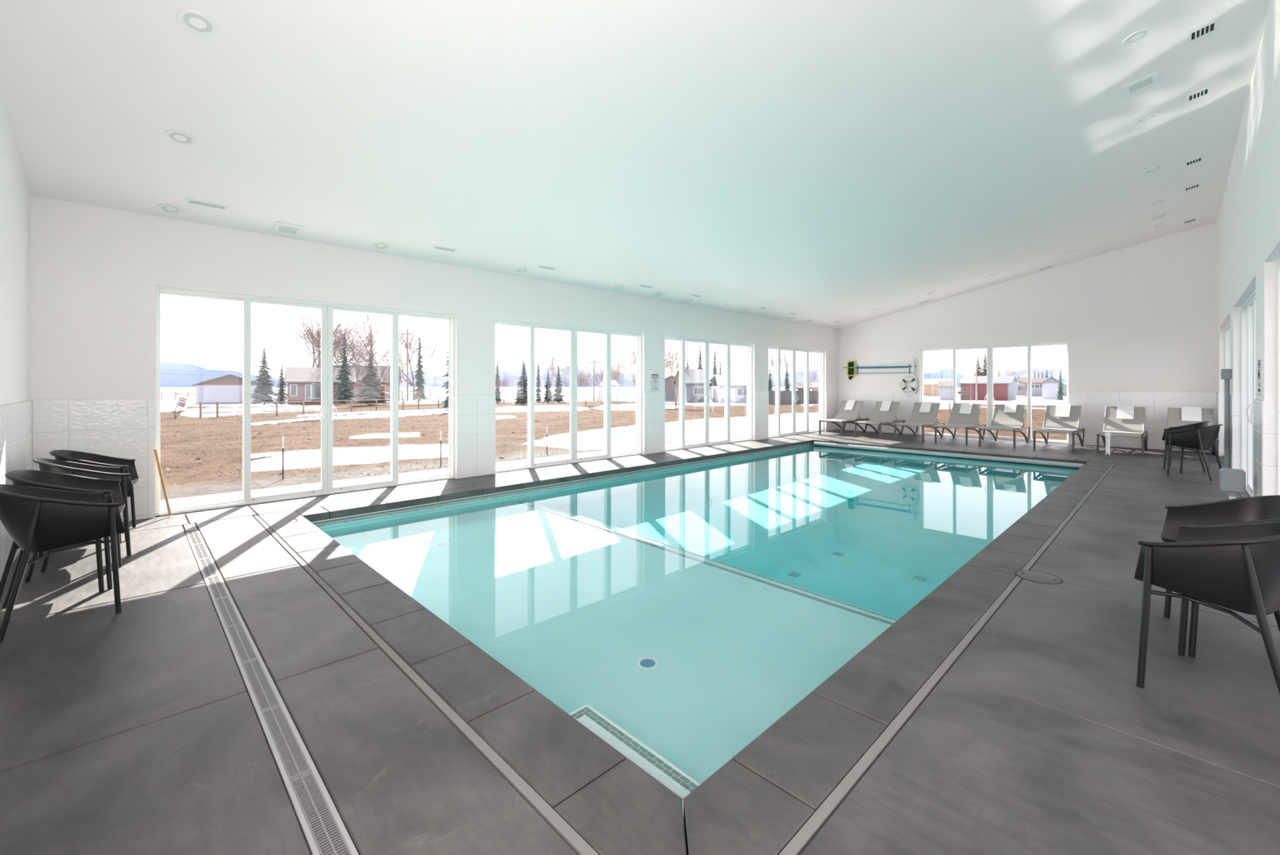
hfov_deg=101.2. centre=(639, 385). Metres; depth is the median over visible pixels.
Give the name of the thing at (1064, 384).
house
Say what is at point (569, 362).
bare tree
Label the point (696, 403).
snow patch
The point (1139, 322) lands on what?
wall
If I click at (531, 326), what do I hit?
door
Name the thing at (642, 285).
ceiling vent
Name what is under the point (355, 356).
bare tree
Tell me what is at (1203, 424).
tub chair
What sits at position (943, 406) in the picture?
snow patch
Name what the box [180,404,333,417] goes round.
snow patch
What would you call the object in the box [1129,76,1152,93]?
grille
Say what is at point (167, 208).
recessed light
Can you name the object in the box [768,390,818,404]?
fence
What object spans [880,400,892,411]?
towel
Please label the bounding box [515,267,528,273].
recessed light
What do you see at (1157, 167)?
recessed light
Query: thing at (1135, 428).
sun lounger
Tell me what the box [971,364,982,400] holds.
utility pole
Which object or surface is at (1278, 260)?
door
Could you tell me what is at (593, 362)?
utility pole
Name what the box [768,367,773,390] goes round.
conifer tree
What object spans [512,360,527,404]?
conifer tree
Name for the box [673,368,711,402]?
house
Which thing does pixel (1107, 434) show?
post
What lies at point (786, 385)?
conifer tree
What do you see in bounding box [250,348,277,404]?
conifer tree
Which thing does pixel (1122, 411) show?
towel
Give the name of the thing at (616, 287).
recessed light
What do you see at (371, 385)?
conifer tree
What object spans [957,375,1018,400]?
barn
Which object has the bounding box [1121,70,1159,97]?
ceiling vent
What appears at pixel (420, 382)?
conifer tree
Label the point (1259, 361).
warning sign
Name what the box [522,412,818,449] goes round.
snow patch
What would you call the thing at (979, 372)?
conifer tree
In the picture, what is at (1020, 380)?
house
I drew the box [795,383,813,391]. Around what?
shed
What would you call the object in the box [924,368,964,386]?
mountain
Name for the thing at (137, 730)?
floor
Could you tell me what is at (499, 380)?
bare shrub
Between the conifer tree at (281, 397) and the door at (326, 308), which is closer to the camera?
the door at (326, 308)
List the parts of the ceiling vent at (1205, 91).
blade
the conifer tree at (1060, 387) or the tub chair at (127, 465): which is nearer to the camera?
the tub chair at (127, 465)
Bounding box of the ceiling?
[0,0,1270,328]
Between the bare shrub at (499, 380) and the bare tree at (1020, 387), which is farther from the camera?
the bare tree at (1020, 387)
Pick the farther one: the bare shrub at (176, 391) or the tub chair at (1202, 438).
the bare shrub at (176, 391)
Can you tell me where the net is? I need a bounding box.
[847,360,908,380]
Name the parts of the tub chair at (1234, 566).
leg, leg, leg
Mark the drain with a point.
(324, 831)
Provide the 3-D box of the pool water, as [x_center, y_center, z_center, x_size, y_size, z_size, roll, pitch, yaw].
[2.368,2.395,7.814,11.638,1.650,5.570,0,0,-44]
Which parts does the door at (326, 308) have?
sash, sash, handle, handle, sash, sash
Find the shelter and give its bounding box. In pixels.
[600,379,618,403]
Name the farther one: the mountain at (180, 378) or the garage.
the mountain at (180, 378)
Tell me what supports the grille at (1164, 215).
attached to the ceiling vent at (1166, 214)
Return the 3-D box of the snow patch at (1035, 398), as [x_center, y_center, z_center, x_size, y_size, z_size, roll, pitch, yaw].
[72.317,2.590,106.219,96.282,0.334,26.494,0,0,-44]
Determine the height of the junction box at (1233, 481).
0.530 m
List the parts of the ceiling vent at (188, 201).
blade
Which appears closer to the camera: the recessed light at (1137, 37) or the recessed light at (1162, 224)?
the recessed light at (1137, 37)
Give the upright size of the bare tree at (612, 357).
7.088 m
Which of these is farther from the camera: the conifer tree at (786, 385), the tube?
the conifer tree at (786, 385)
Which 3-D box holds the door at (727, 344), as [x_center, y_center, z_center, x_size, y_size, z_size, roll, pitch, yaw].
[1.680,0.168,12.570,3.420,2.515,0.172,0,0,-44]
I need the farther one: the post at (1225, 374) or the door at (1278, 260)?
the post at (1225, 374)
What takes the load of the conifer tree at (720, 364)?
on the ground
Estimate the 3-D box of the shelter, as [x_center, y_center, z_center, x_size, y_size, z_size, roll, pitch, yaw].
[-3.877,0.819,66.188,2.470,3.050,1.729,0,0,0]
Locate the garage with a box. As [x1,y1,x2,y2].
[191,373,260,404]
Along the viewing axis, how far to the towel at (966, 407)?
13.89 m
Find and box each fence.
[160,391,195,399]
[199,397,445,417]
[401,390,447,399]
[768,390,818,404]
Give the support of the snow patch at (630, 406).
on the ground
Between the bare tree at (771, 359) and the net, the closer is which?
the net
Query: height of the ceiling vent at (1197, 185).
0.044 m
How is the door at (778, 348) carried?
in the wall at (95, 272)
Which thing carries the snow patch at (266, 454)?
on the ground
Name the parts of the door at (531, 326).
sash, sash, handle, handle, sash, sash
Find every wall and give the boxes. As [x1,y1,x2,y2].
[0,92,32,580]
[30,195,838,521]
[837,221,1217,452]
[1216,0,1279,496]
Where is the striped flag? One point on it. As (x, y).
(181, 401)
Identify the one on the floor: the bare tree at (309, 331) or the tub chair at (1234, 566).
the tub chair at (1234, 566)
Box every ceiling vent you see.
[186,198,227,210]
[271,221,305,236]
[431,244,457,252]
[536,265,556,271]
[638,284,653,288]
[647,290,667,297]
[689,293,702,297]
[802,318,816,322]
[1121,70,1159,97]
[1148,211,1169,222]
[1182,217,1196,224]
[1183,182,1200,192]
[1184,155,1204,167]
[1186,84,1211,104]
[1187,17,1218,44]
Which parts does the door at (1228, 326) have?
sash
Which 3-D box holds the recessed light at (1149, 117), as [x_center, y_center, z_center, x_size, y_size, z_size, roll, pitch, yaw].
[6.243,-3.291,6.474,0.211,0.049,0.215,0,0,40]
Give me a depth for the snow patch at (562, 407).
43.60 m
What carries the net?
hanging from the wall hook
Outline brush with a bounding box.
[843,357,916,373]
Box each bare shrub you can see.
[161,389,186,403]
[405,390,424,398]
[495,376,515,403]
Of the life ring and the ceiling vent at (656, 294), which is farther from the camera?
the life ring
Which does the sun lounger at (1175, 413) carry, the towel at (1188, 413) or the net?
the towel at (1188, 413)
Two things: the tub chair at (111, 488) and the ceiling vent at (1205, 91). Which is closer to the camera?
the tub chair at (111, 488)
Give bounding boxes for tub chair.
[0,484,124,642]
[2,469,124,608]
[32,457,133,571]
[49,449,138,550]
[1133,521,1279,694]
[1160,494,1279,657]
[1161,420,1210,472]
[1165,423,1222,480]
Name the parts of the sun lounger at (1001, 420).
leg, leg, frame, frame, leg, leg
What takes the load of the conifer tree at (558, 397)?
on the ground
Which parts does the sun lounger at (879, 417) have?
leg, leg, leg, frame, frame, leg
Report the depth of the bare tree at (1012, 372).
149.90 m
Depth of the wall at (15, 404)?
4.28 m
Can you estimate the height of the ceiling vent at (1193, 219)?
0.044 m
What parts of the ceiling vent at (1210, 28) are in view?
blade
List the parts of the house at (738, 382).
door, pane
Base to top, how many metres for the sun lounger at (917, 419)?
0.951 m
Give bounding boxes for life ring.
[899,375,918,398]
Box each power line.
[160,368,274,372]
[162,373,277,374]
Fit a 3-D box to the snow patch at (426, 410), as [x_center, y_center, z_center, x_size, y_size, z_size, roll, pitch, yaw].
[-18.449,1.942,38.810,4.306,0.209,14.550,0,0,31]
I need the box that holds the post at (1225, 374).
[1220,368,1231,468]
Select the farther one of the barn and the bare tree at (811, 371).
the bare tree at (811, 371)
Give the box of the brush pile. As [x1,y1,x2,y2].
[160,403,188,418]
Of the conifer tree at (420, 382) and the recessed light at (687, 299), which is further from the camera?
the conifer tree at (420, 382)
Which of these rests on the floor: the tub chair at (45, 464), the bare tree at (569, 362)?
the tub chair at (45, 464)
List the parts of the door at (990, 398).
sash, sash, handle, handle, sash, sash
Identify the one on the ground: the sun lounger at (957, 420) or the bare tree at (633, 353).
the bare tree at (633, 353)
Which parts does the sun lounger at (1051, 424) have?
leg, leg, frame, frame, leg, leg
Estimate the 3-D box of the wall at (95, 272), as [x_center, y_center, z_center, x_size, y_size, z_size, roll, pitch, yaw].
[0.229,-0.180,11.162,17.425,3.440,0.264,0,0,-44]
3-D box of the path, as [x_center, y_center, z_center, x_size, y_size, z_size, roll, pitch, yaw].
[3.052,1.597,8.041,20.400,0.245,11.050,0,0,-44]
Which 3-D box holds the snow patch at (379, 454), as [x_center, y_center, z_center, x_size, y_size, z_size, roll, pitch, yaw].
[-6.214,1.575,12.004,4.299,0.126,3.775,0,0,-25]
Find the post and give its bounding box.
[1105,432,1110,454]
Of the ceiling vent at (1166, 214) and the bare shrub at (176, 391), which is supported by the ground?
the bare shrub at (176, 391)
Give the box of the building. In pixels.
[924,378,952,395]
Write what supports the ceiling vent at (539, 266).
in the ceiling
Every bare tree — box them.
[288,306,378,367]
[293,311,413,372]
[296,320,386,364]
[367,323,443,399]
[546,352,559,383]
[550,362,586,400]
[577,364,594,405]
[591,355,623,401]
[600,357,624,398]
[611,336,667,387]
[664,340,693,408]
[768,349,775,380]
[781,350,790,378]
[808,371,818,382]
[1003,368,1020,380]
[1017,382,1026,403]
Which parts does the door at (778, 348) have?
sash, sash, sash, sash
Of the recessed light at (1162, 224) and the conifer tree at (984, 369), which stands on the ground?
the conifer tree at (984, 369)
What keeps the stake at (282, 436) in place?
on the ground
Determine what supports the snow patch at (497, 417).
on the ground
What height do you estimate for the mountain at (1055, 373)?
54.299 m
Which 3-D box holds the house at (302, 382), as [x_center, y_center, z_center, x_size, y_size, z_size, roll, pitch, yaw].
[-44.267,-0.078,73.053,8.208,5.622,8.700,0,0,-31]
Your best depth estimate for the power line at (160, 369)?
74.99 m
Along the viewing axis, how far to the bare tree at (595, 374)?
79.45 m
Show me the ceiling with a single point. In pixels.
(827, 162)
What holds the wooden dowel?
on the floor
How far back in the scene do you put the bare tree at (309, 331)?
85.47 m
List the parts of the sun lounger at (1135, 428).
leg, leg, frame, frame, leg, leg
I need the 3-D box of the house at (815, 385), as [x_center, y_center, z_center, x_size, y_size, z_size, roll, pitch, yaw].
[33.320,1.196,97.840,3.261,3.546,6.700,0,0,19]
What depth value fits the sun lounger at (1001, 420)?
13.02 m
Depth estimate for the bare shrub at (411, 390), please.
77.35 m
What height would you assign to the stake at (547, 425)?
0.748 m
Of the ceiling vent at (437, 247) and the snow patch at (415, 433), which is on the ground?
the snow patch at (415, 433)
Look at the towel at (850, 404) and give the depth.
16.15 m
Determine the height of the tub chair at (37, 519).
0.838 m
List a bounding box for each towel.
[844,400,856,409]
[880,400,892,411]
[919,401,933,412]
[959,402,973,413]
[1003,403,1017,412]
[1054,404,1071,417]
[1115,404,1133,419]
[1181,406,1201,421]
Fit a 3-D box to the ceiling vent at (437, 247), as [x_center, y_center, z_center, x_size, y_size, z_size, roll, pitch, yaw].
[-2.747,-1.923,7.399,0.340,0.026,0.109,0,0,-44]
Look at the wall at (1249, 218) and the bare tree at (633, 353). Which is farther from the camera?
the bare tree at (633, 353)
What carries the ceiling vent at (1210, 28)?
in the ceiling
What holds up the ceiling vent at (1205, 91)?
in the ceiling
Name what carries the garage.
on the ground
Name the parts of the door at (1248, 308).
handle, sash, handle, pane, sash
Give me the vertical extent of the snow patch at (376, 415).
0.255 m
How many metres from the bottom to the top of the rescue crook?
0.635 m
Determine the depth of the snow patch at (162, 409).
56.54 m
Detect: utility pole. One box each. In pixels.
[402,328,413,400]
[588,360,598,400]
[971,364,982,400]
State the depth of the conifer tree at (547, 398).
73.70 m
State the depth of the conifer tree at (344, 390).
65.10 m
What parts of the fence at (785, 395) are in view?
rail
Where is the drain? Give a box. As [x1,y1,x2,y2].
[185,530,359,854]
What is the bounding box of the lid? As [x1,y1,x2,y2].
[1014,569,1063,583]
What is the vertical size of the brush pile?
0.888 m
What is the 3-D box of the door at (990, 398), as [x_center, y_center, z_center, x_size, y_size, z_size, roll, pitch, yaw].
[9.387,0.168,14.141,0.172,2.515,3.365,0,0,-44]
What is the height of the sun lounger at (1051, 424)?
0.951 m
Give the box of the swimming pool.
[258,437,1111,854]
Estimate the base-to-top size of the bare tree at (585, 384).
4.518 m
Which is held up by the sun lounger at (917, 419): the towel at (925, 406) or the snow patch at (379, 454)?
the towel at (925, 406)
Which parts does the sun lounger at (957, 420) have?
leg, leg, frame, frame, leg, leg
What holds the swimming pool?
in the floor
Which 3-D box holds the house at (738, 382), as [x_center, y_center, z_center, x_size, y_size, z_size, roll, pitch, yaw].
[12.055,0.533,70.999,4.942,4.041,10.700,0,0,-1]
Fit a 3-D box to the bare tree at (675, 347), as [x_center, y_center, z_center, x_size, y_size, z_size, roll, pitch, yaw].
[3.053,-1.277,46.189,3.848,6.536,3.478,0,0,-8]
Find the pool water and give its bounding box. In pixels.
[317,444,1078,811]
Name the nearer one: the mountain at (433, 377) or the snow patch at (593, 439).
the snow patch at (593, 439)
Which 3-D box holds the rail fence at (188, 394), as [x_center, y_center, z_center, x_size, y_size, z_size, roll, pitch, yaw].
[-87.560,2.027,100.454,5.979,1.600,3.562,0,0,-44]
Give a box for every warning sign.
[651,373,658,391]
[1257,360,1261,395]
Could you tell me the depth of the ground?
19.32 m
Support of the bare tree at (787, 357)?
on the ground
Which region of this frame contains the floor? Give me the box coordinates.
[0,429,1279,854]
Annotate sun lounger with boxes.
[818,400,869,435]
[854,401,906,438]
[894,402,946,440]
[934,403,986,444]
[978,404,1031,447]
[1033,404,1084,451]
[1096,406,1147,456]
[1166,407,1219,461]
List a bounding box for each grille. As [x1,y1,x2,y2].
[277,225,297,234]
[651,292,662,296]
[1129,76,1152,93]
[1152,213,1165,219]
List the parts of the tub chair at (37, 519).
leg, leg, leg, leg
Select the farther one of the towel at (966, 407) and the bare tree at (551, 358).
the bare tree at (551, 358)
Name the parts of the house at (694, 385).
pane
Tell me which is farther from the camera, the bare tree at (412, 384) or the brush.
the bare tree at (412, 384)
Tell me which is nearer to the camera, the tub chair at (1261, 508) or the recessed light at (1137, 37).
the tub chair at (1261, 508)
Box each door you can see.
[155,285,454,515]
[495,318,641,472]
[664,335,752,451]
[768,345,823,437]
[920,341,1068,443]
[1225,320,1230,368]
[1240,288,1255,496]
[1276,257,1279,494]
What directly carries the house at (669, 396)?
on the ground
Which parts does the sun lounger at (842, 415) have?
leg, leg, leg, frame, frame, leg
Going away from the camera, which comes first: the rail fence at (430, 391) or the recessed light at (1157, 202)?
the recessed light at (1157, 202)
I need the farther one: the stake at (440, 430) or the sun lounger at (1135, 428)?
the sun lounger at (1135, 428)
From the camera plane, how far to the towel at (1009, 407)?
13.22 m
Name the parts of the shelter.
post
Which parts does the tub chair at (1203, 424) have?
leg, leg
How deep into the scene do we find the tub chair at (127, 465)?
5.06 m
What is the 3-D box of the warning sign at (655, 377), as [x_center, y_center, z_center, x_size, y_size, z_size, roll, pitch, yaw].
[0.317,-0.065,11.074,0.210,0.356,0.012,0,0,-44]
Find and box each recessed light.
[156,203,184,213]
[163,129,196,146]
[176,9,217,36]
[371,242,389,248]
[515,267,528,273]
[613,284,623,289]
[684,297,693,301]
[1064,249,1075,253]
[1121,27,1152,46]
[1134,112,1159,124]
[1143,165,1162,173]
[1148,200,1164,206]
[1152,223,1166,228]
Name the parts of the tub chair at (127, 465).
leg, leg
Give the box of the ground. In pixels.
[160,386,1066,500]
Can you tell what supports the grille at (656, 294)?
attached to the ceiling vent at (656, 294)
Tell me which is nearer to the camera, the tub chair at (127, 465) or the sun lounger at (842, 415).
the tub chair at (127, 465)
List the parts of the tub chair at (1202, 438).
leg, leg, leg, leg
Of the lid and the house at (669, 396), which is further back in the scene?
the house at (669, 396)
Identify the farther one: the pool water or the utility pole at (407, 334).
the utility pole at (407, 334)
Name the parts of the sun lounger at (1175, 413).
frame, leg, leg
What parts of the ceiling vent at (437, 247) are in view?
blade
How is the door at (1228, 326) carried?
in the wall at (1249, 218)
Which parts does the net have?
frame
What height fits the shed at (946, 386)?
3.909 m
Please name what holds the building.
on the ground
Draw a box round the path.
[160,426,818,508]
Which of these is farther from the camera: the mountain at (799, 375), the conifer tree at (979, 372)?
the mountain at (799, 375)
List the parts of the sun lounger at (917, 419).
leg, leg, frame, leg, frame, leg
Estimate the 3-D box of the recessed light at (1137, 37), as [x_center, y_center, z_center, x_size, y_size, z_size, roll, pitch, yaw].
[4.697,-3.291,4.966,0.211,0.049,0.215,0,0,40]
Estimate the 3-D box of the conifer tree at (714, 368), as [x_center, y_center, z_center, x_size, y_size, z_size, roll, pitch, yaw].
[12.899,-2.123,90.039,2.025,9.348,2.210,0,0,-15]
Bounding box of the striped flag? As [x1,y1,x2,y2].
[172,395,186,417]
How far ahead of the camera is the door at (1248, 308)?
7.23 m
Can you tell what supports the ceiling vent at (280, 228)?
in the ceiling
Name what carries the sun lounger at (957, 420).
on the floor
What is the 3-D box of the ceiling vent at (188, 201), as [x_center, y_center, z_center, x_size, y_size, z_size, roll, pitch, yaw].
[-4.601,-1.923,5.590,0.340,0.026,0.109,0,0,-44]
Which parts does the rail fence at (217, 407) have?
post, post, rail, rail, rail, rail, rail, rail, post, rail, rail, rail, post, post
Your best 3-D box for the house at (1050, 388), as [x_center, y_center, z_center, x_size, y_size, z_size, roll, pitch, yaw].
[80.789,0.651,103.149,3.603,4.754,8.700,0,0,38]
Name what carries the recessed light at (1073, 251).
in the ceiling
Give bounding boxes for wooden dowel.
[153,448,171,515]
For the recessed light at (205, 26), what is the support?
in the ceiling
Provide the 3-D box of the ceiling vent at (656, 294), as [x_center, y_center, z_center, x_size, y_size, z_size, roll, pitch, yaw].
[0.353,-1.871,10.765,0.300,0.068,0.295,0,0,-44]
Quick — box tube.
[813,441,1084,468]
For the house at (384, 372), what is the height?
6.379 m
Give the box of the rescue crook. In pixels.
[855,372,919,393]
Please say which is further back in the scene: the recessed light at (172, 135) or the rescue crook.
the rescue crook
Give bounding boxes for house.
[284,366,356,404]
[333,364,402,401]
[664,375,675,400]
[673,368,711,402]
[709,374,746,403]
[809,382,818,391]
[1016,377,1032,395]
[1022,377,1048,396]
[1040,376,1063,399]
[1061,382,1066,395]
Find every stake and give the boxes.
[282,435,284,479]
[440,430,441,466]
[546,425,547,453]
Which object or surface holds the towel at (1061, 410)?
on the sun lounger at (1051, 424)
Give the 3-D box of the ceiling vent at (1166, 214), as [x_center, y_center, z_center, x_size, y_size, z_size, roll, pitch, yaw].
[10.120,-3.290,10.248,0.300,0.068,0.295,0,0,-44]
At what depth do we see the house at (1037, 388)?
130.14 m
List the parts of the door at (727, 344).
sash, sash, sash, sash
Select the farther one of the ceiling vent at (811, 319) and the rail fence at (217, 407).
the rail fence at (217, 407)
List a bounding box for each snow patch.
[160,400,186,412]
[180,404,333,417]
[241,444,448,471]
[250,410,448,425]
[250,446,377,457]
[296,408,448,417]
[349,431,420,438]
[495,404,589,412]
[495,415,515,419]
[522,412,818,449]
[591,403,677,410]
[684,401,746,405]
[924,396,1066,402]
[939,403,982,408]
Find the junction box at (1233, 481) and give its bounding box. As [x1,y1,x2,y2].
[1219,467,1245,498]
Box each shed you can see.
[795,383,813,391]
[937,380,957,399]
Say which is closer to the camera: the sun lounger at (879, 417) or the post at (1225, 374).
the post at (1225, 374)
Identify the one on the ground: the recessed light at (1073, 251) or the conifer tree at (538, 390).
the conifer tree at (538, 390)
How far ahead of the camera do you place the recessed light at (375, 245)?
7.04 m
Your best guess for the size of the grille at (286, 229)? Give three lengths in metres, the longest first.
0.180 x 0.180 x 0.007 m
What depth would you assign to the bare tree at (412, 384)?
93.85 m
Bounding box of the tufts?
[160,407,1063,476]
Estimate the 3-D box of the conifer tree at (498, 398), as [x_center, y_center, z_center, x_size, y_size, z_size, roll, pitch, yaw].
[-20.310,-0.817,74.930,1.510,6.406,1.479,0,0,-32]
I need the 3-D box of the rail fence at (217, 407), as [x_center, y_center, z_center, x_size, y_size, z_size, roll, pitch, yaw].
[-21.011,1.590,41.457,2.121,1.239,23.079,0,0,20]
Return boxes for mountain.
[160,362,362,386]
[400,364,635,386]
[709,369,818,386]
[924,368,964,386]
[958,368,1066,382]
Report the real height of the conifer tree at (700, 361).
9.437 m
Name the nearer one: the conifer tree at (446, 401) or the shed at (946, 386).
the conifer tree at (446, 401)
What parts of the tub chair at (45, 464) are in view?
leg, leg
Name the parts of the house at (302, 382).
pane, pane, pane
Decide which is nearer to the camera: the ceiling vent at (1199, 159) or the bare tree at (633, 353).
the ceiling vent at (1199, 159)
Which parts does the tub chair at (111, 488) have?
leg, leg, leg, leg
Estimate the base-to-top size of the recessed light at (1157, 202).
0.049 m
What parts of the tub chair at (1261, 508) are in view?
leg, leg, leg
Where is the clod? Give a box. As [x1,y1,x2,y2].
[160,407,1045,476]
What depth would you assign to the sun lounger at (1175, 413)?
10.98 m
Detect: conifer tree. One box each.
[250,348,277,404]
[271,364,288,404]
[333,333,355,404]
[350,346,390,405]
[411,337,427,399]
[438,341,448,408]
[495,357,502,402]
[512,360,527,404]
[534,355,542,402]
[541,368,554,402]
[550,364,564,402]
[697,346,702,368]
[711,346,718,376]
[718,359,722,374]
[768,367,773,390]
[783,364,791,390]
[971,355,983,376]
[980,353,986,375]
[1055,368,1064,400]
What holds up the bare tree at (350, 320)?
on the ground
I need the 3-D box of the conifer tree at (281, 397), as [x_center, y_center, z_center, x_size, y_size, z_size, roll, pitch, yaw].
[-46.358,-0.150,67.873,2.291,5.184,2.500,0,0,10]
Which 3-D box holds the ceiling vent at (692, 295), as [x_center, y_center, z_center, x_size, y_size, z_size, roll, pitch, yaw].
[1.204,-1.923,11.253,0.340,0.026,0.109,0,0,-44]

